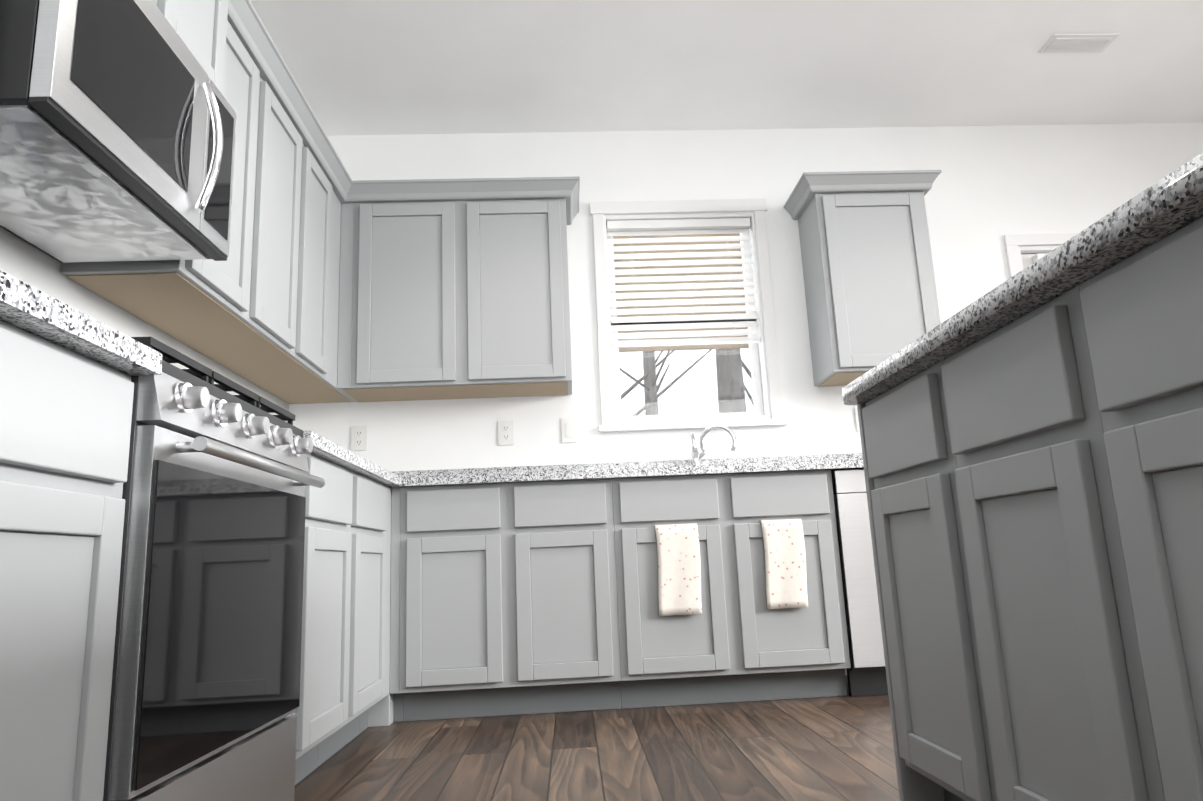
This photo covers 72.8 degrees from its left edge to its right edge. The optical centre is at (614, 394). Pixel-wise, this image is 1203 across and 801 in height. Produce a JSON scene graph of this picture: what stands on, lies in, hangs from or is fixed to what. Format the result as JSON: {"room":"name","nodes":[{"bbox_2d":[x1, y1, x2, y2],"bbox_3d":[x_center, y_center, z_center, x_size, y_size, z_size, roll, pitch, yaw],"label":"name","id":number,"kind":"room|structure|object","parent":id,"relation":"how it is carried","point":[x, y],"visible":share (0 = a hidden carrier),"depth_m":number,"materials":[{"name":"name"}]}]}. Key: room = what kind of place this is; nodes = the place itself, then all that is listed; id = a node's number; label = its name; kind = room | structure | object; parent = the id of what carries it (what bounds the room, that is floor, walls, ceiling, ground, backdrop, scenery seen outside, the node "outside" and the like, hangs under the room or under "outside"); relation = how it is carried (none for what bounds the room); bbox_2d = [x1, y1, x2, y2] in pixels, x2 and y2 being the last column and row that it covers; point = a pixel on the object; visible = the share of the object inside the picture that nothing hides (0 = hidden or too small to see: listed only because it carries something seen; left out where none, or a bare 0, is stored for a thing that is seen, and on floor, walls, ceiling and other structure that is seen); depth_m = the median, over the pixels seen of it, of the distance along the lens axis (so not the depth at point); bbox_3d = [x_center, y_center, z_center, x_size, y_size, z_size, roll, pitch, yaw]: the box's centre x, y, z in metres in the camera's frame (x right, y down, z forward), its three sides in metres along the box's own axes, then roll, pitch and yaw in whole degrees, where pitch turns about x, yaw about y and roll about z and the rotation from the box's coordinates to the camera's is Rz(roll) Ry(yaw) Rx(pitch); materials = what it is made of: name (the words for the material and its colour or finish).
{"room":"kitchen","nodes":[
{"label":"kitchen","id":0,"kind":"room"},
{"bbox_2d":[0,227,288,422],"bbox_3d":[-1.409,-0.790,-0.089,0.160,2.740,8.060,-2,-12,-3],"label":"wall","id":1,"kind":"structure","parent":0,"point":[26,263],"depth_m":2.22,"materials":[{"name":"paint"}]},
{"bbox_2d":[153,0,167,20],"bbox_3d":[-1.248,-1.179,1.724,0.402,0.610,0.383,-2,-12,-3],"label":"upper cabinet","id":2,"kind":"object","parent":1,"relation":"attached to","point":[162,5],"depth_m":1.90,"materials":[{"name":"grey paint"}]},
{"bbox_2d":[60,12,267,327],"bbox_3d":[-1.315,-0.723,2.439,0.322,0.915,0.443,-2,-12,-3],"label":"upper cabinet","id":3,"kind":"object","parent":1,"relation":"attached to","point":[198,293],"depth_m":2.51,"materials":[{"name":"grey paint"}]},
{"bbox_2d":[168,0,239,111],"bbox_3d":[-1.268,-1.100,2.098,0.402,0.610,0.381,-2,-12,-3],"label":"upper cabinet","id":4,"kind":"object","parent":1,"relation":"attached to","point":[210,29],"depth_m":2.18,"materials":[{"name":"grey paint"}]},
{"bbox_2d":[0,0,235,262],"bbox_3d":[-1.188,-0.630,1.808,0.486,0.431,0.756,-2,-12,-3],"label":"over-the-range microwave","id":5,"kind":"object","parent":4,"relation":"attached to","point":[117,128],"visible":1,"depth_m":1.73,"materials":[{"name":"metal"}]},
{"bbox_2d":[157,60,311,363],"bbox_3d":[-1.338,-0.632,2.873,0.322,0.915,0.444,-2,-12,-3],"label":"upper cabinet","id":6,"kind":"object","parent":1,"relation":"attached to","point":[279,335],"depth_m":2.91,"materials":[{"name":"grey paint"}]},
{"bbox_2d":[220,132,339,383],"bbox_3d":[-1.360,-0.546,3.285,0.322,0.915,0.399,-2,-12,-3],"label":"upper cabinet","id":7,"kind":"object","parent":1,"relation":"attached to","point":[328,282],"depth_m":3.33,"materials":[{"name":"grey paint"}]},
{"bbox_2d":[255,188,343,395],"bbox_3d":[-1.385,-0.486,3.568,0.302,0.915,0.181,-2,-12,-3],"label":"upper cabinet","id":8,"kind":"object","parent":1,"relation":"attached to","point":[275,389],"depth_m":3.60,"materials":[{"name":"grey paint"}]},
{"bbox_2d":[276,392,367,403],"bbox_3d":[-1.368,-0.437,3.805,0.362,0.915,0.301,-2,-12,-3],"label":"upper cabinet","id":9,"kind":"object","parent":1,"relation":"attached to","point":[297,397],"depth_m":3.73,"materials":[{"name":"grey paint"}]},
{"bbox_2d":[294,675,899,800],"bbox_3d":[2.578,0.473,-0.142,8.020,0.120,8.380,-2,-12,-3],"label":"floor","id":10,"kind":"structure","parent":0,"point":[838,748],"depth_m":2.37,"materials":[{"name":"brown wood"}]},
{"bbox_2d":[0,306,151,800],"bbox_3d":[-1.034,0.357,0.942,0.627,0.880,0.536,-2,-12,-3],"label":"base cabinet","id":11,"kind":"object","parent":10,"relation":"on","point":[66,406],"depth_m":1.08,"materials":[{"name":"grey paint"}]},
{"bbox_2d":[0,270,161,374],"bbox_3d":[-1.027,-0.154,0.740,0.652,0.034,1.141,-2,-12,-3],"label":"countertop","id":12,"kind":"structure","parent":11,"relation":"on","point":[23,299],"depth_m":1.09,"materials":[{"name":"white stone"}]},
{"bbox_2d":[103,336,324,800],"bbox_3d":[-1.030,0.344,1.612,0.698,1.175,0.760,-2,-12,-3],"label":"range","id":13,"kind":"object","parent":10,"relation":"on","point":[205,697],"visible":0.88,"depth_m":1.46,"materials":[{"name":"metal"}]},
{"bbox_2d":[290,450,359,784],"bbox_3d":[-1.102,0.625,2.219,0.627,0.880,0.541,-2,-12,-3],"label":"base cabinet","id":14,"kind":"object","parent":10,"relation":"on","point":[330,642],"depth_m":2.31,"materials":[{"name":"grey paint"}]},
{"bbox_2d":[303,431,399,485],"bbox_3d":[-1.126,0.235,2.594,0.652,0.034,1.116,-2,-12,-3],"label":"countertop","id":15,"kind":"structure","parent":14,"relation":"on","point":[325,446],"depth_m":2.43,"materials":[{"name":"white stone"}]},
{"bbox_2d":[356,470,395,735],"bbox_3d":[-1.129,0.731,2.723,0.627,0.880,0.490,-2,-12,-3],"label":"base cabinet","id":16,"kind":"object","parent":10,"relation":"on","point":[377,496],"depth_m":2.85,"materials":[{"name":"grey paint"}]},
{"bbox_2d":[392,482,515,722],"bbox_3d":[-0.646,0.850,3.407,0.450,0.880,0.626,-2,-12,-3],"label":"base cabinet","id":17,"kind":"object","parent":10,"relation":"on","point":[470,592],"depth_m":3.12,"materials":[{"name":"grey paint"}]},
{"bbox_2d":[400,458,863,485],"bbox_3d":[0.024,0.375,3.530,3.050,0.034,0.651,-2,-12,-3],"label":"countertop","id":18,"kind":"structure","parent":17,"relation":"on","point":[836,464],"depth_m":3.22,"materials":[{"name":"white stone"}]},
{"bbox_2d":[691,424,736,465],"bbox_3d":[0.457,0.267,3.810,0.220,0.251,0.091,-2,-12,-3],"label":"faucet","id":19,"kind":"object","parent":18,"relation":"on","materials":[{"name":"silver metal"}]},
{"bbox_2d":[512,478,627,714],"bbox_3d":[-0.215,0.835,3.433,0.415,0.880,0.626,-2,-12,-3],"label":"base cabinet","id":20,"kind":"object","parent":10,"relation":"on","point":[568,615],"depth_m":3.14,"materials":[{"name":"grey paint"}]},
{"bbox_2d":[616,474,743,707],"bbox_3d":[0.214,0.820,3.459,0.445,0.880,0.626,-2,-12,-3],"label":"base cabinet","id":21,"kind":"object","parent":10,"relation":"on","point":[694,659],"depth_m":3.17,"materials":[{"name":"grey paint"}]},
{"bbox_2d":[654,523,701,615],"bbox_3d":[0.247,0.679,3.170,0.173,0.344,0.035,-2,-12,-3],"label":"hanging towel","id":22,"kind":"object","parent":21,"relation":"hanging from","point":[679,573],"visible":0.98,"depth_m":3.16,"materials":[{"name":"fabric"}]},
{"bbox_2d":[728,470,850,701],"bbox_3d":[0.658,0.805,3.486,0.445,0.880,0.626,-2,-12,-3],"label":"base cabinet","id":23,"kind":"object","parent":10,"relation":"on","point":[786,653],"depth_m":3.19,"materials":[{"name":"grey paint"}]},
{"bbox_2d":[760,519,807,608],"bbox_3d":[0.663,0.663,3.196,0.168,0.339,0.035,-2,-12,-3],"label":"hanging towel","id":24,"kind":"object","parent":23,"relation":"hanging from","point":[785,564],"visible":1,"depth_m":3.18,"materials":[{"name":"fabric"}]},
{"bbox_2d":[831,469,887,696],"bbox_3d":[1.188,0.785,3.503,0.604,0.876,0.603,-2,-12,-3],"label":"dishwasher","id":25,"kind":"object","parent":10,"relation":"on","point":[866,673],"visible":0.17,"depth_m":3.20,"materials":[{"name":"metal"}]},
{"bbox_2d":[846,200,1202,800],"bbox_3d":[0.933,0.276,0.998,0.650,0.880,1.643,-2,-12,-3],"label":"kitchen island","id":26,"kind":"object","parent":10,"relation":"on","point":[1031,435],"depth_m":1.12,"materials":[{"name":"grey paint"}]},
{"bbox_2d":[842,152,1202,404],"bbox_3d":[1.052,-0.178,1.096,0.990,0.035,1.670,-2,-12,-3],"label":"island countertop","id":27,"kind":"structure","parent":26,"relation":"on","point":[1181,189],"depth_m":1.04,"materials":[{"name":"grey stone"}]},
{"bbox_2d":[250,0,1202,135],"bbox_3d":[2.446,-2.325,0.439,8.020,0.120,8.380,-2,-12,-3],"label":"ceiling","id":28,"kind":"structure","parent":0,"point":[379,67],"depth_m":3.70,"materials":[{"name":"paint"}]},
{"bbox_2d":[1038,33,1119,52],"bbox_3d":[2.076,-1.570,3.658,0.300,0.010,0.130,-2,-12,-3],"label":"ceiling vent","id":29,"kind":"object","parent":28,"relation":"in","point":[1081,43],"visible":1,"depth_m":3.65,"materials":[{"name":"white"}]},
{"bbox_2d":[289,122,1202,674],"bbox_3d":[2.298,-0.083,4.165,8.020,2.740,0.160,-2,-12,-3],"label":"wall","id":30,"kind":"structure","parent":0,"point":[991,188],"depth_m":4.17,"materials":[{"name":"paint"}]},
{"bbox_2d":[351,426,366,450],"bbox_3d":[-1.200,0.207,3.830,0.072,0.116,0.008,-2,-12,-3],"label":"electrical outlet plate","id":31,"kind":"object","parent":30,"relation":"attached to","point":[358,433],"depth_m":3.83,"materials":[{"name":"white plastic"}]},
{"bbox_2d":[336,184,471,401],"bbox_3d":[-0.975,-0.453,3.819,0.546,0.915,0.322,-2,-12,-3],"label":"upper cabinet","id":32,"kind":"object","parent":30,"relation":"attached to","point":[402,249],"depth_m":3.67,"materials":[{"name":"grey paint"}]},
{"bbox_2d":[498,420,513,444],"bbox_3d":[-0.517,0.183,3.871,0.072,0.116,0.008,-2,-12,-3],"label":"electrical outlet plate","id":33,"kind":"object","parent":30,"relation":"attached to","point":[505,434],"depth_m":3.87,"materials":[{"name":"white plastic"}]},
{"bbox_2d":[464,184,571,397],"bbox_3d":[-0.461,-0.471,3.850,0.484,0.915,0.322,-2,-12,-3],"label":"upper cabinet","id":34,"kind":"object","parent":30,"relation":"attached to","point":[517,334],"depth_m":3.70,"materials":[{"name":"grey paint"}]},
{"bbox_2d":[561,418,576,442],"bbox_3d":[-0.218,0.173,3.888,0.072,0.116,0.008,-2,-12,-3],"label":"light switch","id":35,"kind":"object","parent":30,"relation":"attached to","point":[569,425],"depth_m":3.89,"materials":[{"name":"white plastic"}]},
{"bbox_2d":[392,454,862,477],"bbox_3d":[-0.015,0.375,3.852,3.010,0.099,0.016,-2,-12,-3],"label":"backsplash","id":36,"kind":"structure","parent":30,"relation":"attached to","point":[798,458],"depth_m":3.85,"materials":[{"name":"white stone"}]},
{"bbox_2d":[590,198,787,431],"bbox_3d":[0.346,-0.394,4.109,0.910,1.175,0.195,-2,-12,-3],"label":"window","id":37,"kind":"structure","parent":30,"relation":"in","point":[610,390],"depth_m":4.07,"materials":[{"name":"white wood"}]},
{"bbox_2d":[607,218,759,351],"bbox_3d":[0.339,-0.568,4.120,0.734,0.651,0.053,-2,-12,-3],"label":"window blind","id":38,"kind":"object","parent":37,"relation":"attached to","point":[677,226],"visible":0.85,"depth_m":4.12,"materials":[{"name":"white plastic"}]},
{"bbox_2d":[854,408,859,431],"bbox_3d":[1.208,0.124,3.975,0.072,0.116,0.008,-2,-12,-3],"label":"electrical outlet plate","id":39,"kind":"object","parent":30,"relation":"attached to","point":[856,410],"depth_m":3.97,"materials":[{"name":"white plastic"}]},
{"bbox_2d":[792,176,940,385],"bbox_3d":[1.228,-0.529,3.952,0.530,0.915,0.322,-2,-12,-3],"label":"upper cabinet","id":40,"kind":"object","parent":30,"relation":"attached to","point":[870,285],"depth_m":3.82,"materials":[{"name":"grey paint"}]},
{"bbox_2d":[1021,254,1035,268],"bbox_3d":[2.853,0.232,4.106,1.432,2.004,0.045,-2,-12,-3],"label":"patio door","id":41,"kind":"structure","parent":30,"relation":"in","point":[1026,260],"depth_m":4.24,"materials":[{"name":"white"}]},
{"bbox_2d":[1032,253,1047,262],"bbox_3d":[2.852,0.124,4.075,1.292,1.764,0.051,-2,-12,-3],"label":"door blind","id":42,"kind":"object","parent":30,"relation":"attached to","point":[1036,257],"visible":0.02,"depth_m":4.19,"materials":[{"name":"white"}]},
{"bbox_2d":[1004,233,1077,277],"bbox_3d":[2.851,0.202,4.126,1.600,2.115,0.178,-2,-12,-3],"label":"door frame","id":43,"kind":"structure","parent":30,"relation":"attached to","point":[1014,251],"depth_m":4.21,"materials":[{"name":"white wood"}]},
{"label":"outside","id":44,"kind":"structure","parent":0,"visible":0},
{"bbox_3d":[1.104,5.306,21.158,28.000,0.200,35.370,-2,-12,-3],"label":"ground","id":45,"kind":"structure","parent":44,"visible":0},
{"bbox_2d":[619,349,753,415],"bbox_3d":[1.652,-2.614,16.357,17.738,13.305,10.315,-2,-12,-3],"label":"trees","id":46,"kind":"object","parent":45,"relation":"on","point":[738,363],"depth_m":15.65,"materials":[{"name":"grey plant"}]}
]}

